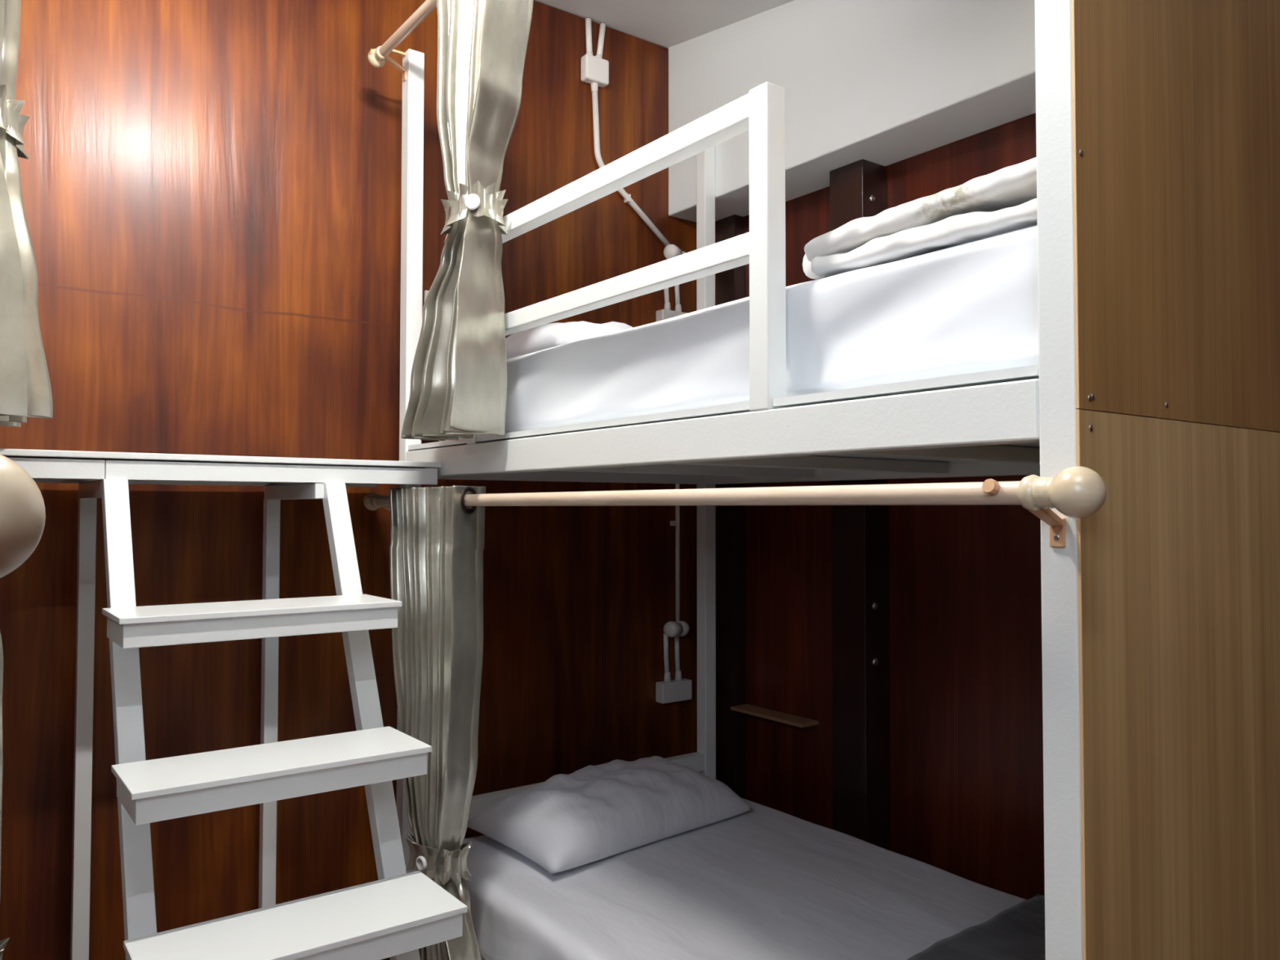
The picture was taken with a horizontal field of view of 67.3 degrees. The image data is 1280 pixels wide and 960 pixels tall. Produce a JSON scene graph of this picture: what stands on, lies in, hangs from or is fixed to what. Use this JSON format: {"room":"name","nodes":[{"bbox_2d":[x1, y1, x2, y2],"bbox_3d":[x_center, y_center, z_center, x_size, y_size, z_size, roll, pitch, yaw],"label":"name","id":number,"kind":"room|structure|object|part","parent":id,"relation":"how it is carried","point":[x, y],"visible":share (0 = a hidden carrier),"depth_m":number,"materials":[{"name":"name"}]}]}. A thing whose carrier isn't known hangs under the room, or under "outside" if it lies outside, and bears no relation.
{"room":"dormitory","nodes":[
{"label":"dormitory","id":0,"kind":"room"},
{"bbox_2d":[0,0,697,959],"bbox_3d":[-1.393,-0.078,2.692,4.362,3.310,0.100,1,-2,-37],"label":"wall","id":1,"kind":"structure","parent":0,"point":[211,189],"depth_m":2.85,"materials":[{"name":"red wood"}]},
{"bbox_2d":[424,289,428,301],"bbox_3d":[-0.668,-0.551,3.173,0.093,0.142,0.013,1,-2,-37],"label":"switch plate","id":2,"kind":"object","parent":1,"relation":"attached to","point":[426,292],"visible":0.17,"depth_m":3.15,"materials":[{"name":"white plastic"}]},
{"bbox_2d":[581,17,670,246],"bbox_3d":[-0.033,-1.294,3.646,0.437,0.810,0.043,1,-2,-37],"label":"junction box","id":3,"kind":"object","parent":1,"relation":"attached to","point":[594,69],"visible":0.81,"depth_m":3.55,"materials":[{"name":"white plastic"}]},
{"bbox_2d":[656,244,688,321],"bbox_3d":[0.147,-0.737,3.716,0.162,0.317,0.125,1,-2,-37],"label":"light","id":4,"kind":"object","parent":1,"relation":"attached to","point":[670,251],"visible":0.44,"depth_m":3.71,"materials":[{"name":"white plastic"}]},
{"bbox_2d":[655,484,692,703],"bbox_3d":[0.146,0.419,3.683,0.162,0.864,0.125,1,-2,-37],"label":"light","id":5,"kind":"object","parent":1,"relation":"attached to","point":[679,689],"visible":0.98,"depth_m":3.69,"materials":[{"name":"white plastic"}]},
{"bbox_2d":[534,0,794,48],"bbox_3d":[0.019,-1.763,0.836,4.362,0.327,4.840,1,-2,-37],"label":"ceiling","id":6,"kind":"structure","parent":0,"point":[666,24],"depth_m":3.46,"materials":[{"name":"white paint"}]},
{"bbox_2d":[743,112,1044,899],"bbox_3d":[1.759,-0.010,2.014,0.100,3.140,4.740,1,-2,-37],"label":"wall","id":7,"kind":"structure","parent":0,"point":[966,732],"depth_m":3.04,"materials":[{"name":"red wood"}]},
{"bbox_2d":[715,214,746,799],"bbox_3d":[0.349,0.288,3.777,0.057,2.644,0.135,1,-2,-37],"label":"trim","id":8,"kind":"structure","parent":7,"relation":"attached to","point":[730,285],"depth_m":3.73,"materials":[{"name":"brown wood"}]},
{"bbox_2d":[730,703,818,728],"bbox_3d":[0.491,0.868,3.543,0.087,0.013,0.374,1,-2,-37],"label":"wall shelf","id":9,"kind":"object","parent":7,"relation":"attached to","point":[797,721],"visible":1,"depth_m":3.51,"materials":[{"name":"brown wood"}]},
{"bbox_2d":[668,0,1035,222],"bbox_3d":[1.591,-1.425,1.991,0.249,0.678,4.640,1,-2,-37],"label":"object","id":10,"kind":"structure","parent":7,"relation":"attached to","point":[883,82],"depth_m":3.05,"materials":[{"name":"white paint"}]},
{"bbox_2d":[829,159,890,850],"bbox_3d":[0.737,0.271,3.200,0.122,2.644,0.154,1,-2,-37],"label":"trim","id":11,"kind":"structure","parent":7,"relation":"attached to","point":[860,534],"depth_m":3.15,"materials":[{"name":"brown wood"}]},
{"bbox_3d":[0.016,1.572,0.739,4.362,0.100,4.840,1,-2,-37],"label":"floor","id":12,"kind":"structure","parent":0,"visible":0},
{"bbox_2d":[0,448,467,959],"bbox_3d":[-0.852,0.747,2.025,1.148,1.622,1.440,1,-2,-37],"label":"ladder","id":13,"kind":"object","parent":12,"relation":"on","point":[399,913],"visible":0.99,"depth_m":1.96,"materials":[{"name":"white metal"}]},
{"bbox_2d":[0,454,45,577],"bbox_3d":[-0.963,0.059,1.285,0.100,0.096,2.284,1,-2,-37],"label":"curtain rod","id":14,"kind":"object","parent":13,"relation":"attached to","point":[22,506],"visible":1,"depth_m":0.40,"materials":[{"name":"brown wood"}]},
{"bbox_2d":[0,631,9,959],"bbox_3d":[-1.271,0.714,1.761,0.198,1.396,0.435,1,-2,-37],"label":"curtain","id":15,"kind":"object","parent":14,"relation":"hanging from","point":[2,943],"visible":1,"depth_m":1.73,"materials":[{"name":"beige fabric"}]},
{"bbox_3d":[-1.431,0.808,2.466,0.038,1.524,0.037,1,-2,-37],"label":"leg","id":16,"kind":"part","parent":13,"relation":"part of","materials":[{"name":"white paint"}]},
{"bbox_3d":[-1.308,0.024,2.303,0.018,0.040,0.453,1,-2,-37],"label":"rail","id":17,"kind":"part","parent":13,"relation":"part of","materials":[{"name":"white paint"}]},
{"bbox_3d":[-1.134,-0.016,2.431,1.130,0.046,0.455,1,-2,-37],"label":"platform frame","id":18,"kind":"part","parent":13,"relation":"part of","materials":[{"name":"white paint"}]},
{"bbox_3d":[-0.806,0.298,2.027,0.536,0.046,0.202,1,-2,-37],"label":"tread frame","id":19,"kind":"part","parent":13,"relation":"part of","materials":[{"name":"white paint"}]},
{"bbox_3d":[-1.059,0.817,2.742,0.038,1.524,0.037,1,-2,-37],"label":"leg","id":20,"kind":"part","parent":13,"relation":"part of","materials":[{"name":"white paint"}]},
{"bbox_3d":[-0.712,0.577,1.892,0.536,0.046,0.207,1,-2,-37],"label":"tread frame","id":21,"kind":"part","parent":13,"relation":"part of","materials":[{"name":"white paint"}]},
{"bbox_3d":[-0.928,0.032,2.584,0.037,0.040,0.453,1,-2,-37],"label":"rail","id":22,"kind":"part","parent":13,"relation":"part of","materials":[{"name":"white metal"}]},
{"bbox_3d":[-0.614,0.843,1.752,0.536,0.046,0.207,1,-2,-37],"label":"tread frame","id":23,"kind":"part","parent":13,"relation":"part of","materials":[{"name":"white paint"}]},
{"bbox_2d":[396,0,1279,959],"bbox_3d":[0.388,0.038,2.355,1.195,3.060,2.086,1,-2,-37],"label":"bunk bed","id":24,"kind":"object","parent":12,"relation":"on","point":[1021,420],"visible":0.61,"depth_m":1.62,"materials":[{"name":"white paint"}]},
{"bbox_2d":[367,0,436,81],"bbox_3d":[-0.124,-1.257,1.997,0.100,0.096,2.199,1,-2,-37],"label":"curtain rod","id":25,"kind":"object","parent":24,"relation":"attached to","point":[377,57],"visible":1,"depth_m":2.73,"materials":[{"name":"brown wood"}]},
{"bbox_2d":[400,0,533,440],"bbox_3d":[-0.419,-0.712,2.283,0.186,1.216,0.484,1,-2,-38],"label":"curtain","id":26,"kind":"object","parent":25,"relation":"hanging from","point":[459,375],"visible":1,"depth_m":2.24,"materials":[{"name":"silver fabric"}]},
{"bbox_3d":[-0.678,0.154,2.829,0.050,2.855,0.050,1,-2,-37],"label":"post","id":27,"kind":"part","parent":24,"relation":"part of","materials":[{"name":"white paint"}]},
{"bbox_3d":[-0.418,-0.368,2.488,0.044,0.552,0.046,1,-2,-37],"label":"guard post","id":28,"kind":"part","parent":24,"relation":"part of","materials":[{"name":"white paint"}]},
{"bbox_3d":[-0.218,-0.033,3.175,1.095,0.077,0.046,1,-2,-37],"label":"rail","id":29,"kind":"part","parent":24,"relation":"part of","materials":[{"name":"white paint"}]},
{"bbox_3d":[-0.219,1.006,3.145,1.095,0.060,0.044,1,-2,-37],"label":"head rail","id":30,"kind":"part","parent":24,"relation":"part of","materials":[{"name":"white paint"}]},
{"bbox_3d":[-0.102,-0.512,2.066,0.040,0.282,1.024,1,-2,-37],"label":"guard rail","id":31,"kind":"part","parent":24,"relation":"part of","materials":[{"name":"white metal"}]},
{"bbox_3d":[0.242,0.174,3.510,0.050,2.855,0.050,1,-2,-37],"label":"post","id":32,"kind":"part","parent":24,"relation":"part of","materials":[{"name":"white paint"}]},
{"bbox_3d":[-0.072,-0.066,2.017,0.050,0.077,1.986,1,-2,-37],"label":"rail","id":33,"kind":"part","parent":24,"relation":"part of","materials":[{"name":"white paint"}]},
{"bbox_3d":[0.382,-0.106,2.355,1.169,0.013,1.975,1,-2,-37],"label":"board","id":34,"kind":"part","parent":24,"relation":"part of","materials":[{"name":"white paint"}]},
{"bbox_2d":[363,466,1106,547],"bbox_3d":[-0.125,0.057,1.959,0.100,0.096,2.199,1,-2,-37],"label":"curtain rod","id":35,"kind":"object","parent":24,"relation":"attached to","point":[1075,491],"visible":0.93,"depth_m":1.30,"materials":[{"name":"brown wood"}]},
{"bbox_2d":[389,485,485,959],"bbox_3d":[-0.521,0.725,2.426,0.141,1.414,0.510,1,-2,-40],"label":"curtain","id":36,"kind":"object","parent":35,"relation":"hanging from","point":[436,548],"visible":0.88,"depth_m":2.34,"materials":[{"name":"beige fabric"}]},
{"bbox_2d":[439,224,1038,441],"bbox_3d":[0.398,-0.222,2.367,1.114,0.212,1.970,1,-2,-37],"label":"mattress","id":37,"kind":"object","parent":24,"relation":"on","point":[972,307],"visible":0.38,"depth_m":1.58,"materials":[{"name":"white fabric"}]},
{"bbox_2d":[505,320,632,359],"bbox_3d":[-0.089,-0.390,2.921,0.740,0.154,0.460,1,-2,-41],"label":"pillow","id":38,"kind":"object","parent":37,"relation":"on","point":[547,335],"visible":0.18,"depth_m":2.64,"materials":[{"name":"white fabric"}]},
{"bbox_2d":[802,156,1037,279],"bbox_3d":[0.641,-0.391,1.652,0.586,0.108,0.498,1,-2,-37],"label":"quilt","id":39,"kind":"object","parent":37,"relation":"on","point":[1004,200],"visible":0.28,"depth_m":1.46,"materials":[{"name":"white fabric"}]},
{"bbox_2d":[462,797,1025,959],"bbox_3d":[0.384,1.142,2.316,1.100,0.196,1.968,1,-2,-37],"label":"mattress","id":40,"kind":"object","parent":24,"relation":"on","point":[762,882],"visible":0.77,"depth_m":2.42,"materials":[{"name":"white fabric"}]},
{"bbox_2d":[466,755,753,874],"bbox_3d":[-0.080,0.978,2.936,0.800,0.177,0.429,2,-2,-43],"label":"pillow","id":41,"kind":"object","parent":40,"relation":"on","point":[589,814],"visible":1,"depth_m":2.77,"materials":[{"name":"white fabric"}]},
{"bbox_2d":[906,893,1045,959],"bbox_3d":[0.773,1.015,1.817,1.041,0.028,0.666,1,-2,-37],"label":"blanket","id":42,"kind":"object","parent":40,"relation":"on","point":[1017,932],"visible":0.36,"depth_m":2.13,"materials":[{"name":"grey fabric"}]},
{"bbox_3d":[0.216,-0.392,1.632,0.044,0.552,0.046,1,-2,-37],"label":"guard post","id":43,"kind":"part","parent":24,"relation":"part of","materials":[{"name":"white metal"}]},
{"bbox_3d":[0.848,-0.046,2.698,0.050,0.077,1.986,1,-2,-37],"label":"rail","id":44,"kind":"part","parent":24,"relation":"part of","materials":[{"name":"white paint"}]},
{"bbox_3d":[0.534,0.005,1.196,0.050,3.060,0.050,1,-2,-37],"label":"post","id":45,"kind":"part","parent":24,"relation":"part of","materials":[{"name":"white metal"}]},
{"bbox_2d":[1071,0,1279,431],"bbox_3d":[1.109,-0.793,1.610,1.444,1.440,0.005,1,-2,-37],"label":"plywood panel","id":46,"kind":"object","parent":24,"relation":"attached to","point":[1176,103],"visible":1,"depth_m":1.32,"materials":[{"name":"brown wood"}]},
{"bbox_2d":[1075,409,1279,959],"bbox_3d":[1.108,0.737,1.565,1.444,1.619,0.005,1,-2,-37],"label":"plywood panel","id":47,"kind":"object","parent":24,"relation":"attached to","point":[1179,563],"visible":0.99,"depth_m":1.29,"materials":[{"name":"brown wood"}]},
{"bbox_3d":[0.994,-0.079,1.540,1.095,0.077,0.046,1,-2,-37],"label":"rail","id":48,"kind":"part","parent":24,"relation":"part of","materials":[{"name":"paint"}]},
{"bbox_3d":[-0.987,-1.276,1.357,0.100,0.095,2.199,1,-2,-37],"label":"curtain rod","id":49,"kind":"object","parent":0,"visible":0},
{"bbox_2d":[0,0,53,426],"bbox_3d":[-1.260,-0.724,1.827,0.248,1.218,0.400,1,-2,-37],"label":"curtain","id":50,"kind":"object","parent":49,"relation":"hanging from","point":[25,389],"visible":1,"depth_m":1.79,"materials":[{"name":"beige fabric"}]}
]}

